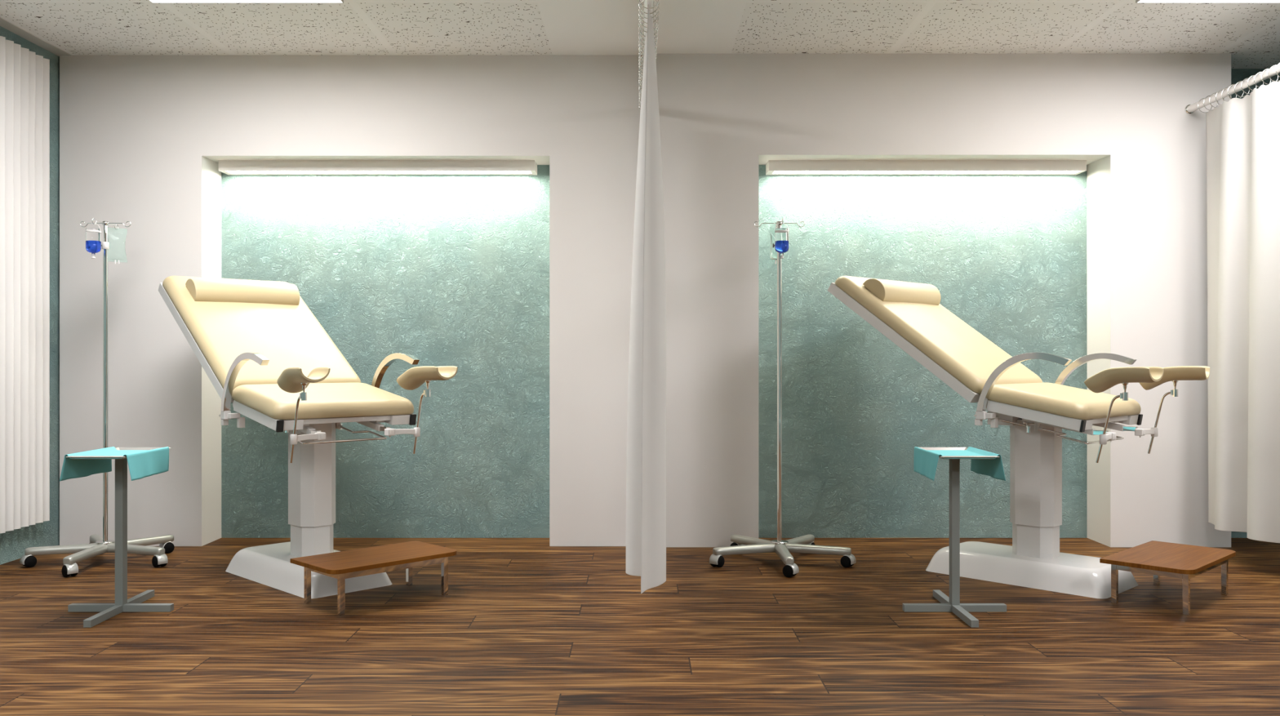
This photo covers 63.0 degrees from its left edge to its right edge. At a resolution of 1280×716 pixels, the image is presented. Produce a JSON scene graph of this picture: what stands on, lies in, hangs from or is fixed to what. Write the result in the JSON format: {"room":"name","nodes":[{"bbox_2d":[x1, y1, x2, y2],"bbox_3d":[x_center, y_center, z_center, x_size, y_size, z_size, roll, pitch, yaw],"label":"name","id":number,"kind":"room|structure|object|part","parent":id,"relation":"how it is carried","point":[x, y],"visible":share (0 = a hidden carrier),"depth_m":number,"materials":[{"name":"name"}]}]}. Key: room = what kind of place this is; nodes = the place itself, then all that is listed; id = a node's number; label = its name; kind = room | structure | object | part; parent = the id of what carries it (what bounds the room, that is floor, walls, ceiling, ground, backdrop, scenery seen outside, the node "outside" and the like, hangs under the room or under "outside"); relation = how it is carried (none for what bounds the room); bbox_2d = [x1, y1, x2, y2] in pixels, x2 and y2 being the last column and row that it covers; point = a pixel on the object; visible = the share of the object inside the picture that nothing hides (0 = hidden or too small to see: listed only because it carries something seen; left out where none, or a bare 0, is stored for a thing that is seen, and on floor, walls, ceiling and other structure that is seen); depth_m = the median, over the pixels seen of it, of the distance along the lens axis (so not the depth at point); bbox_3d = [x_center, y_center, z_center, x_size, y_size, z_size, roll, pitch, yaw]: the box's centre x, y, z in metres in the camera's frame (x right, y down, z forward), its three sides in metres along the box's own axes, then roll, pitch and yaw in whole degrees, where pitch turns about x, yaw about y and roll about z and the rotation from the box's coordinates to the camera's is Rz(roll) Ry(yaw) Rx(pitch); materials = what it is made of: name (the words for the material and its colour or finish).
{"room":"hospital room","nodes":[
{"label":"hospital room","id":0,"kind":"room"},
{"bbox_2d":[0,26,59,564],"bbox_3d":[-3.610,-0.350,2.039,0.100,3.000,9.479,0,0,0],"label":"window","id":1,"kind":"structure","parent":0,"point":[13,544],"depth_m":6.33,"materials":[{"name":"teal paint"}]},
{"bbox_2d":[0,35,49,533],"bbox_3d":[-3.522,-0.401,5.748,0.072,2.722,0.828,0,0,0],"label":"vertical blind","id":2,"kind":"object","parent":1,"relation":"attached to","point":[24,75],"visible":1,"depth_m":5.94,"materials":[{"name":"white fabric"}]},
{"bbox_2d":[0,17,71,57],"bbox_3d":[-3.518,-1.848,2.039,0.085,0.004,9.279,0,0,0],"label":"trim","id":3,"kind":"structure","parent":1,"relation":"attached to","point":[4,24],"depth_m":6.04,"materials":[{"name":"grey"}]},
{"bbox_2d":[0,537,1279,715],"bbox_3d":[0.820,1.200,2.039,8.960,0.100,9.479,0,0,0],"label":"floor","id":4,"kind":"structure","parent":0,"point":[522,626],"depth_m":4.24,"materials":[{"name":"brown wood"}]},
{"bbox_2d":[19,217,174,577],"bbox_3d":[-3.005,0.190,5.826,0.810,1.919,0.757,0,0,0],"label":"stand","id":5,"kind":"object","parent":4,"relation":"on","point":[98,545],"visible":0.95,"depth_m":5.86,"materials":[{"name":"silver metal"}]},
{"bbox_2d":[19,554,33,564],"bbox_3d":[-3.373,1.105,5.738,0.057,0.049,0.050,0,0,41],"label":"hood","id":6,"kind":"object","parent":5,"relation":"attached to","point":[26,558],"depth_m":5.72,"materials":[{"name":"silver metal"}]},
{"bbox_2d":[63,562,78,573],"bbox_3d":[-2.990,1.105,5.484,0.050,0.049,0.057,0,0,37],"label":"hood","id":7,"kind":"object","parent":5,"relation":"attached to","point":[68,567],"depth_m":5.47,"materials":[{"name":"silver metal"}]},
{"bbox_3d":[-3.084,-0.752,5.868,0.129,0.034,0.004,0,0,0],"label":"hook arm","id":8,"kind":"part","parent":5,"relation":"part of","materials":[{"name":"silver metal"}]},
{"bbox_2d":[85,222,101,258],"bbox_3d":[-3.009,-0.645,5.744,0.078,0.195,0.077,0,0,0],"label":"bottle","id":9,"kind":"object","parent":5,"relation":"hanging from","point":[93,236],"visible":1,"depth_m":5.71,"materials":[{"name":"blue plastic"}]},
{"bbox_2d":[102,221,108,225],"bbox_3d":[-3.006,-0.757,5.868,0.033,0.022,0.033,0,0,0],"label":"socket","id":10,"kind":"object","parent":5,"relation":"attached to","point":[104,223],"depth_m":5.85,"materials":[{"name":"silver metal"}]},
{"bbox_3d":[-3.006,1.038,5.868,0.100,0.016,0.100,0,0,0],"label":"hub plate","id":11,"kind":"part","parent":5,"relation":"part of","materials":[{"name":"silver metal"}]},
{"bbox_2d":[107,227,127,263],"bbox_3d":[-3.006,-0.644,5.992,0.114,0.209,0.044,0,0,-41],"label":"bag","id":12,"kind":"object","parent":5,"relation":"hanging from","point":[116,238],"visible":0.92,"depth_m":5.98,"materials":[{"name":"white"}]},
{"bbox_3d":[-2.927,-0.752,5.868,0.129,0.034,0.004,0,0,0],"label":"hook arm","id":13,"kind":"part","parent":5,"relation":"part of","materials":[{"name":"silver metal"}]},
{"bbox_2d":[153,553,168,564],"bbox_3d":[-2.636,1.105,5.741,0.050,0.049,0.057,0,0,37],"label":"hood","id":14,"kind":"object","parent":5,"relation":"attached to","point":[158,558],"depth_m":5.72,"materials":[{"name":"silver metal"}]},
{"bbox_2d":[159,541,171,547],"bbox_3d":[-2.801,1.105,6.154,0.057,0.049,0.050,0,0,41],"label":"hood","id":15,"kind":"object","parent":5,"relation":"attached to","point":[162,544],"depth_m":6.13,"materials":[{"name":"silver metal"}]},
{"bbox_2d":[66,447,173,626],"bbox_3d":[-2.360,0.787,4.746,0.431,0.726,0.538,0,0,26],"label":"table","id":16,"kind":"object","parent":4,"relation":"on","point":[108,611],"visible":0.94,"depth_m":4.73,"materials":[{"name":"grey metal"}]},
{"bbox_2d":[59,446,168,480],"bbox_3d":[-2.361,0.477,4.726,0.314,0.116,0.405,0,0,0],"label":"cloth","id":17,"kind":"object","parent":16,"relation":"on","point":[142,464],"visible":0.96,"depth_m":4.71,"materials":[{"name":"teal fabric"}]},
{"bbox_2d":[66,447,171,458],"bbox_3d":[-2.360,0.432,4.746,0.258,0.015,0.452,0,0,0],"label":"tray","id":18,"kind":"object","parent":16,"relation":"on","point":[117,448],"depth_m":4.53,"materials":[{"name":"silver metal"}]},
{"bbox_3d":[-2.360,0.778,4.746,0.036,0.683,0.044,0,0,0],"label":"post","id":19,"kind":"part","parent":16,"relation":"part of","materials":[{"name":"grey metal"}]},
{"bbox_2d":[158,275,457,598],"bbox_3d":[-1.827,0.343,5.568,0.876,1.615,1.760,0,0,-45],"label":"chair","id":20,"kind":"object","parent":4,"relation":"on","point":[278,368],"visible":0.96,"depth_m":5.39,"materials":[{"name":"white leather"}]},
{"bbox_3d":[-2.138,-0.099,5.865,0.899,0.653,0.774,0,0,45],"label":"backrest frame","id":21,"kind":"part","parent":20,"relation":"part of","materials":[{"name":"white metal"}]},
{"bbox_3d":[-2.007,0.324,5.250,0.026,0.052,0.032,0,0,45],"label":"armrest post","id":22,"kind":"part","parent":20,"relation":"part of","materials":[{"name":"white plastic"}]},
{"bbox_2d":[185,278,299,305],"bbox_3d":[-2.277,-0.375,6.004,0.146,0.134,0.610,0,0,45],"label":"bolster pillow","id":23,"kind":"object","parent":20,"relation":"on","point":[201,290],"visible":1,"depth_m":5.94,"materials":[{"name":"beige leather"}]},
{"bbox_3d":[-1.926,0.120,5.081,0.034,0.293,0.466,0,0,-45],"label":"armrest","id":24,"kind":"part","parent":20,"relation":"part of","materials":[{"name":"silver metal"}]},
{"bbox_3d":[-1.601,0.332,4.866,0.125,0.324,0.011,0,0,45],"label":"support rod","id":25,"kind":"part","parent":20,"relation":"part of","materials":[{"name":"silver metal"}]},
{"bbox_3d":[-1.713,0.330,5.185,0.354,0.088,0.033,0,0,45],"label":"telescopic arm","id":26,"kind":"part","parent":20,"relation":"part of","materials":[{"name":"white metal"}]},
{"bbox_2d":[231,382,413,419],"bbox_3d":[-1.620,0.208,5.361,0.776,0.078,0.544,0,10,-45],"label":"seat cushion","id":27,"kind":"object","parent":20,"relation":"on","point":[266,400],"depth_m":5.21,"materials":[{"name":"beige leather"}]},
{"bbox_3d":[-1.621,0.279,5.361,0.756,0.134,0.506,0,0,-45],"label":"seat frame","id":28,"kind":"part","parent":20,"relation":"part of","materials":[{"name":"white metal"}]},
{"bbox_3d":[-1.565,0.385,5.305,0.296,0.064,0.462,0,0,45],"label":"basin frame","id":29,"kind":"part","parent":20,"relation":"part of","materials":[{"name":"silver metal"}]},
{"bbox_3d":[-1.444,0.330,5.454,0.033,0.088,0.354,0,0,-45],"label":"telescopic arm","id":30,"kind":"part","parent":20,"relation":"part of","materials":[{"name":"white metal"}]},
{"bbox_3d":[-1.341,0.120,5.667,0.466,0.293,0.034,0,0,45],"label":"armrest","id":31,"kind":"part","parent":20,"relation":"part of","materials":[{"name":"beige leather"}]},
{"bbox_3d":[-1.126,0.332,5.342,0.011,0.324,0.125,0,0,-45],"label":"support rod","id":32,"kind":"part","parent":20,"relation":"part of","materials":[{"name":"silver metal"}]},
{"bbox_2d":[289,540,457,615],"bbox_3d":[-1.255,1.044,4.986,0.400,0.212,0.686,0,0,45],"label":"step stool","id":33,"kind":"object","parent":4,"relation":"on","point":[341,566],"visible":1,"depth_m":4.90,"materials":[{"name":"brown wood"}]},
{"bbox_3d":[-1.561,1.054,4.901,0.024,0.192,0.024,0,0,45],"label":"leg","id":34,"kind":"part","parent":33,"relation":"part of","materials":[{"name":"silver metal"}]},
{"bbox_3d":[-1.340,1.054,4.680,0.024,0.192,0.024,0,0,-45],"label":"leg","id":35,"kind":"part","parent":33,"relation":"part of","materials":[{"name":"silver metal"}]},
{"bbox_3d":[-1.170,1.054,5.292,0.024,0.192,0.024,0,0,-45],"label":"leg","id":36,"kind":"part","parent":33,"relation":"part of","materials":[{"name":"silver metal"}]},
{"bbox_3d":[-0.949,1.054,5.071,0.024,0.192,0.024,0,0,-45],"label":"leg","id":37,"kind":"part","parent":33,"relation":"part of","materials":[{"name":"silver metal"}]},
{"bbox_2d":[709,217,856,577],"bbox_3d":[0.785,0.190,5.826,0.810,1.919,0.757,0,0,0],"label":"stand","id":38,"kind":"object","parent":4,"relation":"on","point":[783,548],"visible":0.95,"depth_m":5.86,"materials":[{"name":"silver metal"}]},
{"bbox_2d":[709,553,722,564],"bbox_3d":[0.417,1.105,5.738,0.057,0.049,0.050,0,0,41],"label":"hood","id":39,"kind":"object","parent":38,"relation":"attached to","point":[715,558],"depth_m":5.72,"materials":[{"name":"silver metal"}]},
{"bbox_3d":[0.705,-0.752,5.868,0.129,0.034,0.004,0,0,0],"label":"hook arm","id":40,"kind":"part","parent":38,"relation":"part of","materials":[{"name":"silver metal"}]},
{"bbox_2d":[769,226,782,263],"bbox_3d":[0.784,-0.644,5.992,0.114,0.209,0.044,0,0,-41],"label":"bag","id":41,"kind":"object","parent":38,"relation":"hanging from","point":[773,254],"visible":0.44,"depth_m":5.96,"materials":[{"name":"white"}]},
{"bbox_3d":[0.784,1.038,5.868,0.100,0.016,0.100,0,0,0],"label":"hub plate","id":42,"kind":"part","parent":38,"relation":"part of","materials":[{"name":"silver metal"}]},
{"bbox_2d":[774,222,789,258],"bbox_3d":[0.781,-0.645,5.744,0.078,0.195,0.077,0,0,0],"label":"bottle","id":43,"kind":"object","parent":38,"relation":"hanging from","point":[781,234],"visible":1,"depth_m":5.71,"materials":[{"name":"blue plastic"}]},
{"bbox_2d":[785,562,799,573],"bbox_3d":[0.800,1.105,5.484,0.050,0.049,0.057,0,0,37],"label":"hood","id":44,"kind":"object","parent":38,"relation":"attached to","point":[790,567],"depth_m":5.47,"materials":[{"name":"silver metal"}]},
{"bbox_3d":[0.863,-0.752,5.868,0.129,0.034,0.004,0,0,0],"label":"hook arm","id":45,"kind":"part","parent":38,"relation":"part of","materials":[{"name":"silver metal"}]},
{"bbox_2d":[843,553,856,564],"bbox_3d":[1.154,1.105,5.741,0.050,0.049,0.057,0,0,37],"label":"hood","id":46,"kind":"object","parent":38,"relation":"attached to","point":[848,558],"depth_m":5.72,"materials":[{"name":"silver metal"}]},
{"bbox_2d":[902,447,1006,626],"bbox_3d":[1.430,0.787,4.746,0.431,0.726,0.538,0,0,26],"label":"table","id":47,"kind":"object","parent":4,"relation":"on","point":[952,603],"visible":0.96,"depth_m":4.72,"materials":[{"name":"grey metal"}]},
{"bbox_3d":[1.430,0.778,4.746,0.036,0.683,0.044,0,0,0],"label":"post","id":48,"kind":"part","parent":47,"relation":"part of","materials":[{"name":"grey metal"}]},
{"bbox_2d":[913,447,999,458],"bbox_3d":[1.430,0.432,4.746,0.258,0.015,0.452,0,0,0],"label":"tray","id":49,"kind":"object","parent":47,"relation":"on","point":[926,448],"depth_m":4.53,"materials":[{"name":"silver metal"}]},
{"bbox_2d":[913,446,1005,480],"bbox_3d":[1.429,0.477,4.726,0.314,0.116,0.405,0,0,0],"label":"cloth","id":50,"kind":"object","parent":47,"relation":"on","point":[925,461],"visible":0.95,"depth_m":4.72,"materials":[{"name":"teal fabric"}]},
{"bbox_2d":[827,275,1209,598],"bbox_3d":[1.963,0.343,5.568,0.876,1.615,1.760,0,0,-45],"label":"chair","id":51,"kind":"object","parent":4,"relation":"on","point":[1036,412],"visible":0.94,"depth_m":5.36,"materials":[{"name":"beige leather"}]},
{"bbox_2d":[862,278,941,305],"bbox_3d":[1.513,-0.375,6.004,0.146,0.134,0.610,0,0,45],"label":"bolster pillow","id":52,"kind":"object","parent":51,"relation":"on","point":[891,291],"visible":1,"depth_m":5.89,"materials":[{"name":"beige leather"}]},
{"bbox_3d":[1.652,-0.099,5.865,0.899,0.653,0.774,0,0,45],"label":"backrest frame","id":53,"kind":"part","parent":51,"relation":"part of","materials":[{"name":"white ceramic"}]},
{"bbox_3d":[1.783,0.324,5.250,0.026,0.052,0.032,0,0,45],"label":"armrest post","id":54,"kind":"part","parent":51,"relation":"part of","materials":[{"name":"white plastic"}]},
{"bbox_3d":[1.910,0.332,5.408,0.008,0.045,0.203,0,0,-45],"label":"release lever","id":55,"kind":"part","parent":51,"relation":"part of","materials":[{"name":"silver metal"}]},
{"bbox_3d":[1.864,0.120,5.081,0.034,0.293,0.466,0,0,-45],"label":"armrest","id":56,"kind":"part","parent":51,"relation":"part of","materials":[{"name":"silver metal"}]},
{"bbox_3d":[1.994,0.351,5.333,0.068,0.058,0.030,0,0,20],"label":"clamp knob","id":57,"kind":"part","parent":51,"relation":"part of","materials":[{"name":"silver metal"}]},
{"bbox_3d":[2.077,0.330,5.185,0.354,0.088,0.033,0,0,45],"label":"telescopic arm","id":58,"kind":"part","parent":51,"relation":"part of","materials":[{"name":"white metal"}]},
{"bbox_3d":[2.170,0.279,5.361,0.756,0.134,0.506,0,0,-45],"label":"seat frame","id":59,"kind":"part","parent":51,"relation":"part of","materials":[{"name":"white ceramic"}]},
{"bbox_2d":[987,382,1141,419],"bbox_3d":[2.170,0.208,5.361,0.776,0.078,0.544,0,10,-45],"label":"seat cushion","id":60,"kind":"object","parent":51,"relation":"on","point":[1056,401],"depth_m":5.15,"materials":[{"name":"beige leather"}]},
{"bbox_3d":[2.225,0.385,5.305,0.296,0.064,0.462,0,0,45],"label":"basin frame","id":61,"kind":"part","parent":51,"relation":"part of","materials":[{"name":"silver metal"}]},
{"bbox_3d":[2.450,0.120,5.667,0.466,0.293,0.034,0,0,45],"label":"armrest","id":62,"kind":"part","parent":51,"relation":"part of","materials":[{"name":"silver metal"}]},
{"bbox_3d":[2.189,0.332,4.866,0.125,0.324,0.011,0,0,45],"label":"support rod","id":63,"kind":"part","parent":51,"relation":"part of","materials":[{"name":"silver metal"}]},
{"bbox_3d":[2.345,0.330,5.454,0.354,0.088,0.033,0,0,45],"label":"telescopic arm","id":64,"kind":"part","parent":51,"relation":"part of","materials":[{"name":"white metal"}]},
{"bbox_3d":[2.664,0.332,5.342,0.011,0.324,0.125,0,0,-45],"label":"support rod","id":65,"kind":"part","parent":51,"relation":"part of","materials":[{"name":"silver metal"}]},
{"bbox_2d":[1099,540,1235,615],"bbox_3d":[2.535,1.044,4.986,0.400,0.212,0.686,0,0,45],"label":"step stool","id":66,"kind":"object","parent":4,"relation":"on","point":[1157,558],"visible":1,"depth_m":4.89,"materials":[{"name":"brown wood"}]},
{"bbox_3d":[2.229,1.054,4.901,0.024,0.192,0.024,0,0,45],"label":"leg","id":67,"kind":"part","parent":66,"relation":"part of","materials":[{"name":"silver metal"}]},
{"bbox_3d":[2.620,1.054,5.292,0.024,0.192,0.024,0,0,-45],"label":"leg","id":68,"kind":"part","parent":66,"relation":"part of","materials":[{"name":"silver metal"}]},
{"bbox_3d":[2.450,1.054,4.680,0.024,0.192,0.024,0,0,-45],"label":"leg","id":69,"kind":"part","parent":66,"relation":"part of","materials":[{"name":"silver metal"}]},
{"bbox_3d":[2.841,1.054,5.071,0.024,0.192,0.024,0,0,-45],"label":"leg","id":70,"kind":"part","parent":66,"relation":"part of","materials":[{"name":"silver metal"}]},
{"bbox_2d":[0,0,1279,68],"bbox_3d":[0.820,-1.900,2.039,8.960,0.100,9.479,0,0,0],"label":"ceiling","id":71,"kind":"structure","parent":0,"point":[1250,33],"depth_m":5.80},
{"bbox_2d":[148,0,343,3],"bbox_3d":[-1.985,-1.823,4.798,0.970,0.054,0.975,0,0,0],"label":"ceiling light","id":72,"kind":"object","parent":71,"relation":"attached to","point":[150,1],"visible":1,"depth_m":5.26,"materials":[{"name":"grey"}]},
{"bbox_2d":[643,0,654,62],"bbox_3d":[0.038,-1.665,4.595,0.060,0.370,3.500,0,0,0],"label":"curtain rod","id":73,"kind":"object","parent":71,"relation":"hanging from","point":[646,2],"visible":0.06,"depth_m":4.51,"materials":[{"name":"silver metal"}]},
{"bbox_2d":[626,0,666,593],"bbox_3d":[0.025,-0.282,5.235,0.178,2.505,1.877,0,0,0],"label":"curtain","id":74,"kind":"object","parent":73,"relation":"hanging from","point":[646,467],"visible":1,"depth_m":4.47,"materials":[{"name":"white fabric"}]},
{"bbox_2d":[1135,0,1279,3],"bbox_3d":[3.000,-1.823,4.798,0.980,0.054,0.975,0,0,0],"label":"ceiling light","id":75,"kind":"object","parent":71,"relation":"attached to","point":[1136,1],"visible":1,"depth_m":5.27,"materials":[{"name":"grey"}]},
{"bbox_2d":[59,53,1231,546],"bbox_3d":[0.024,-0.350,6.512,7.143,3.000,0.334,0,0,0],"label":"wall partition","id":76,"kind":"structure","parent":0,"point":[144,139],"depth_m":6.38,"materials":[{"name":"white paint"}]},
{"bbox_2d":[218,160,537,175],"bbox_3d":[-1.645,-1.202,6.599,1.977,0.065,0.159,0,0,0],"label":"light","id":77,"kind":"object","parent":76,"relation":"attached to","point":[230,167],"visible":1,"depth_m":6.52,"materials":[{"name":"white paint"}]},
{"bbox_2d":[228,171,531,173],"bbox_3d":[-1.641,-1.182,6.582,1.909,0.016,0.099,0,0,0],"label":"diffuser","id":78,"kind":"object","parent":77,"relation":"attached to","point":[228,171],"depth_m":6.59,"materials":[{"name":"white plastic"}]},
{"bbox_2d":[765,160,1086,175],"bbox_3d":[1.797,-1.202,6.599,1.986,0.065,0.159,0,0,0],"label":"light","id":79,"kind":"object","parent":76,"relation":"attached to","point":[773,167],"visible":1,"depth_m":6.52,"materials":[{"name":"white paint"}]},
{"bbox_2d":[773,171,1077,173],"bbox_3d":[1.801,-1.182,6.582,1.918,0.016,0.099,0,0,0],"label":"diffuser","id":80,"kind":"object","parent":79,"relation":"attached to","point":[773,171],"depth_m":6.58,"materials":[{"name":"white plastic"}]},
{"bbox_2d":[1184,63,1279,114],"bbox_3d":[3.340,-1.665,4.595,0.060,0.370,3.500,0,0,0],"label":"curtain rod","id":81,"kind":"object","parent":76,"relation":"attached to","point":[1189,108],"visible":1,"depth_m":5.85,"materials":[{"name":"silver metal"}]},
{"bbox_2d":[1197,62,1279,542],"bbox_3d":[3.332,-0.283,5.247,0.133,2.506,1.856,0,0,0],"label":"curtain","id":82,"kind":"object","parent":81,"relation":"hanging from","point":[1243,135],"visible":0.95,"depth_m":5.80,"materials":[{"name":"white fabric"}]},
{"bbox_2d":[221,68,1279,537],"bbox_3d":[0.820,-0.350,6.729,8.760,3.000,0.100,0,0,0],"label":"wall","id":83,"kind":"structure","parent":0,"point":[437,270],"depth_m":6.68,"materials":[{"name":"teal paint"}]}
]}

